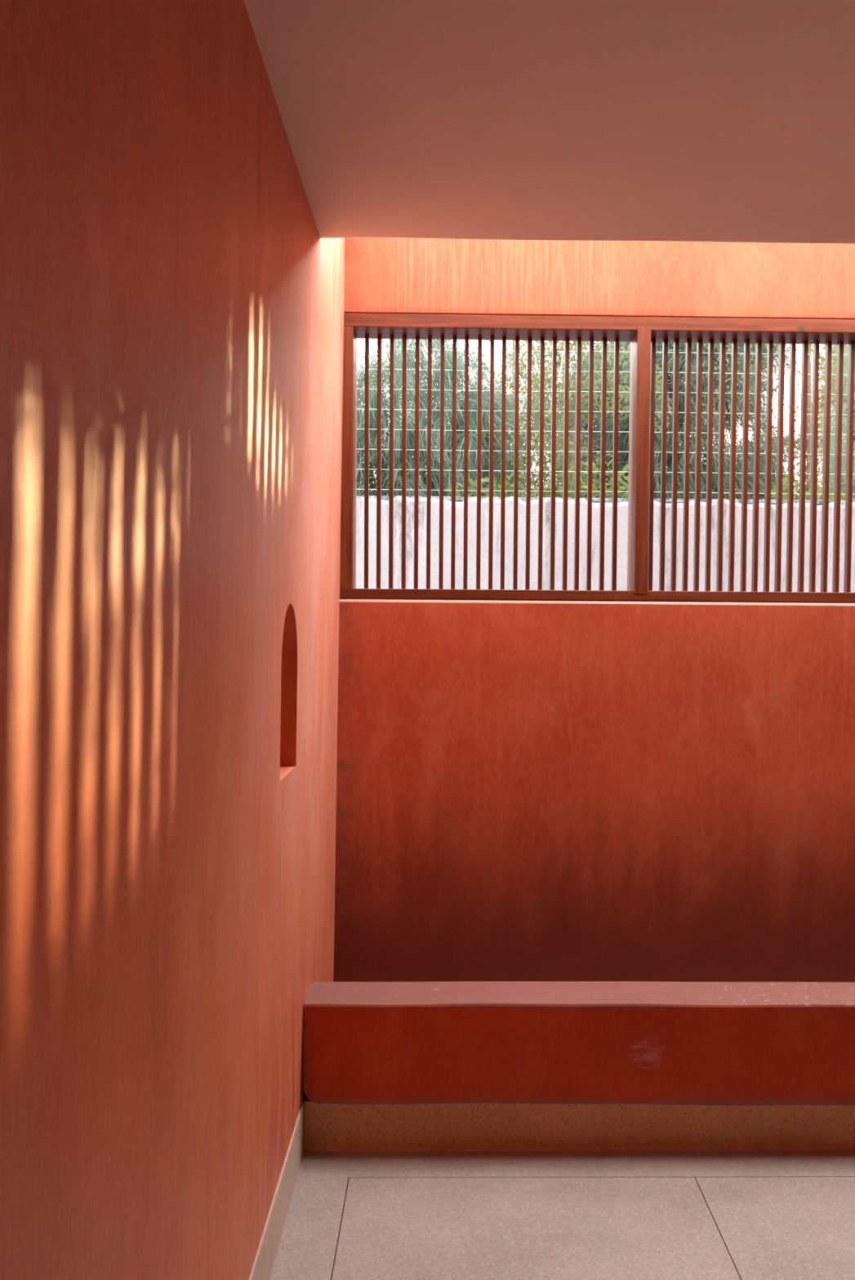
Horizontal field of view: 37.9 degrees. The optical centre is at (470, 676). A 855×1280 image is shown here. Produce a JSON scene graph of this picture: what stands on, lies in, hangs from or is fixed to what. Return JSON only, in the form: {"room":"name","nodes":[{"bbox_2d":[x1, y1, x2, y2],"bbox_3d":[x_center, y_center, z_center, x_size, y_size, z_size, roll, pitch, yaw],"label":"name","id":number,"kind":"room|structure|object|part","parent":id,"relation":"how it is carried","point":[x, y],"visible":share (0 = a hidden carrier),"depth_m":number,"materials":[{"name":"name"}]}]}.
{"room":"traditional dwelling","nodes":[
{"label":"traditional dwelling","id":0,"kind":"room"},
{"bbox_2d":[0,0,345,1279],"bbox_3d":[-0.561,0.291,0.376,0.337,3.740,9.150,0,2,-1],"label":"wall","id":1,"kind":"structure","parent":0,"point":[172,295],"depth_m":1.73,"materials":[{"name":"paint"}]},
{"bbox_2d":[248,1102,304,1279],"bbox_3d":[-0.429,1.508,-0.103,0.018,0.148,7.689,0,2,-1],"label":"baseboard","id":2,"kind":"structure","parent":1,"relation":"attached to","point":[266,1254],"depth_m":3.20,"materials":[{"name":"stone"}]},
{"bbox_2d":[243,0,854,243],"bbox_3d":[2.114,-1.259,-0.079,4.987,0.200,7.858,0,2,-1],"label":"ceiling","id":3,"kind":"structure","parent":0,"point":[575,120],"depth_m":2.86,"materials":[{"name":"paint"}]},
{"bbox_2d":[269,1151,854,1279],"bbox_3d":[2.053,1.877,0.495,5.050,0.600,8.750,0,2,-1],"label":"floor","id":4,"kind":"structure","parent":0,"point":[422,1215],"depth_m":3.34,"materials":[{"name":"stone"}]},
{"bbox_2d":[302,981,854,1151],"bbox_3d":[2.003,1.212,3.899,5.014,0.450,0.250,0,2,-1],"label":"bench","id":5,"kind":"object","parent":4,"relation":"on","point":[446,1065],"visible":1,"depth_m":3.75,"materials":[{"name":"paint"}]},
{"bbox_2d":[333,236,854,982],"bbox_3d":[2.071,0.127,4.897,5.250,3.740,0.212,0,2,-1],"label":"wall","id":6,"kind":"structure","parent":0,"point":[526,790],"depth_m":4.77,"materials":[{"name":"paint"}]},
{"bbox_2d":[339,313,854,603],"bbox_3d":[1.198,-0.826,4.842,3.392,1.072,0.203,0,2,-1],"label":"window","id":7,"kind":"structure","parent":6,"relation":"in","point":[642,333],"depth_m":4.86,"materials":[{"name":"brown wood"}]},
{"bbox_3d":[1.194,-0.309,4.864,3.392,0.037,0.200,0,2,-1],"label":"rail","id":8,"kind":"part","parent":7,"relation":"part of","materials":[{"name":"brown wood"}]},
{"label":"outside","id":9,"kind":"structure","parent":0,"visible":0},
{"bbox_3d":[-1.002,0.117,47.509,80.000,0.250,85.050,0,2,-1],"label":"ground","id":10,"kind":"structure","parent":9,"visible":0},
{"bbox_2d":[356,338,389,493],"bbox_3d":[-2.299,-2.076,11.696,3.593,7.226,3.003,0,2,-6],"label":"tree","id":11,"kind":"object","parent":10,"relation":"on","point":[362,340],"visible":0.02,"depth_m":11.27,"materials":[{"name":"green plant"}]},
{"bbox_2d":[356,338,536,497],"bbox_3d":[-0.706,-0.864,10.948,2.947,4.893,2.510,0,2,-1],"label":"tree","id":12,"kind":"object","parent":10,"relation":"on","point":[411,346],"visible":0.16,"depth_m":10.36,"materials":[{"name":"green plant"}]},
{"bbox_2d":[445,471,538,497],"bbox_3d":[0.157,0.045,9.458,1.367,3.207,0.868,0,2,-1],"label":"shrub","id":13,"kind":"object","parent":10,"relation":"on","point":[510,487],"visible":0.02,"depth_m":9.36,"materials":[{"name":"green plant"}]},
{"bbox_2d":[408,340,596,497],"bbox_3d":[0.476,-1.086,12.979,3.057,5.188,2.683,0,2,-5],"label":"tree","id":14,"kind":"object","parent":10,"relation":"on","point":[508,360],"visible":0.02,"depth_m":12.49,"materials":[{"name":"green plant"}]},
{"bbox_2d":[480,340,672,497],"bbox_3d":[0.861,-0.699,10.407,1.600,4.627,1.292,0,2,-1],"label":"leafy tree","id":15,"kind":"object","parent":10,"relation":"on","point":[560,347],"visible":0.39,"depth_m":10.20,"materials":[{"name":"green plant"}]},
{"bbox_2d":[542,459,628,497],"bbox_3d":[0.927,0.028,9.248,1.382,3.268,0.916,0,2,-1],"label":"shrub","id":16,"kind":"object","parent":10,"relation":"on","point":[583,488],"visible":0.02,"depth_m":9.12,"materials":[{"name":"green plant"}]},
{"bbox_2d":[355,495,854,603],"bbox_3d":[2.827,0.260,8.181,20.000,2.818,0.213,0,2,-1],"label":"wall","id":17,"kind":"structure","parent":10,"relation":"on","point":[622,503],"depth_m":7.99,"materials":[{"name":"white paint"}]},
{"bbox_2d":[356,348,854,494],"bbox_3d":[1.150,-1.666,8.124,12.336,1.014,0.030,0,2,-1],"label":"wire fence","id":18,"kind":"object","parent":17,"relation":"on","point":[369,348],"visible":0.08,"depth_m":8.11,"materials":[{"name":"metal"}]},
{"bbox_2d":[533,341,817,499],"bbox_3d":[1.876,-1.381,11.606,2.715,5.909,2.286,1,2,2],"label":"tree","id":19,"kind":"object","parent":10,"relation":"on","point":[623,425],"visible":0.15,"depth_m":10.97,"materials":[{"name":"green plant"}]},
{"bbox_2d":[677,342,854,500],"bbox_3d":[2.984,-1.123,11.040,2.368,5.456,1.898,0,2,-1],"label":"leafy tree","id":20,"kind":"object","parent":10,"relation":"on","point":[808,437],"visible":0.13,"depth_m":10.89,"materials":[{"name":"green plant"}]},
{"bbox_2d":[763,476,844,500],"bbox_3d":[2.533,0.097,9.309,1.344,3.152,0.889,0,2,-1],"label":"shrub","id":21,"kind":"object","parent":10,"relation":"on","point":[819,489],"visible":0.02,"depth_m":9.18,"materials":[{"name":"green plant"}]},
{"bbox_2d":[793,344,854,500],"bbox_3d":[4.767,-1.512,12.524,3.325,6.138,2.801,1,2,5],"label":"tree","id":22,"kind":"object","parent":10,"relation":"on","point":[832,438],"visible":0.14,"depth_m":12.60,"materials":[{"name":"green plant"}]},
{"bbox_2d":[817,344,854,491],"bbox_3d":[8.777,-3.451,24.096,4.495,9.137,3.651,1,2,8],"label":"leafy tree","id":23,"kind":"object","parent":10,"relation":"on","point":[820,392],"visible":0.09,"depth_m":23.73,"materials":[{"name":"green plant"}]}
]}

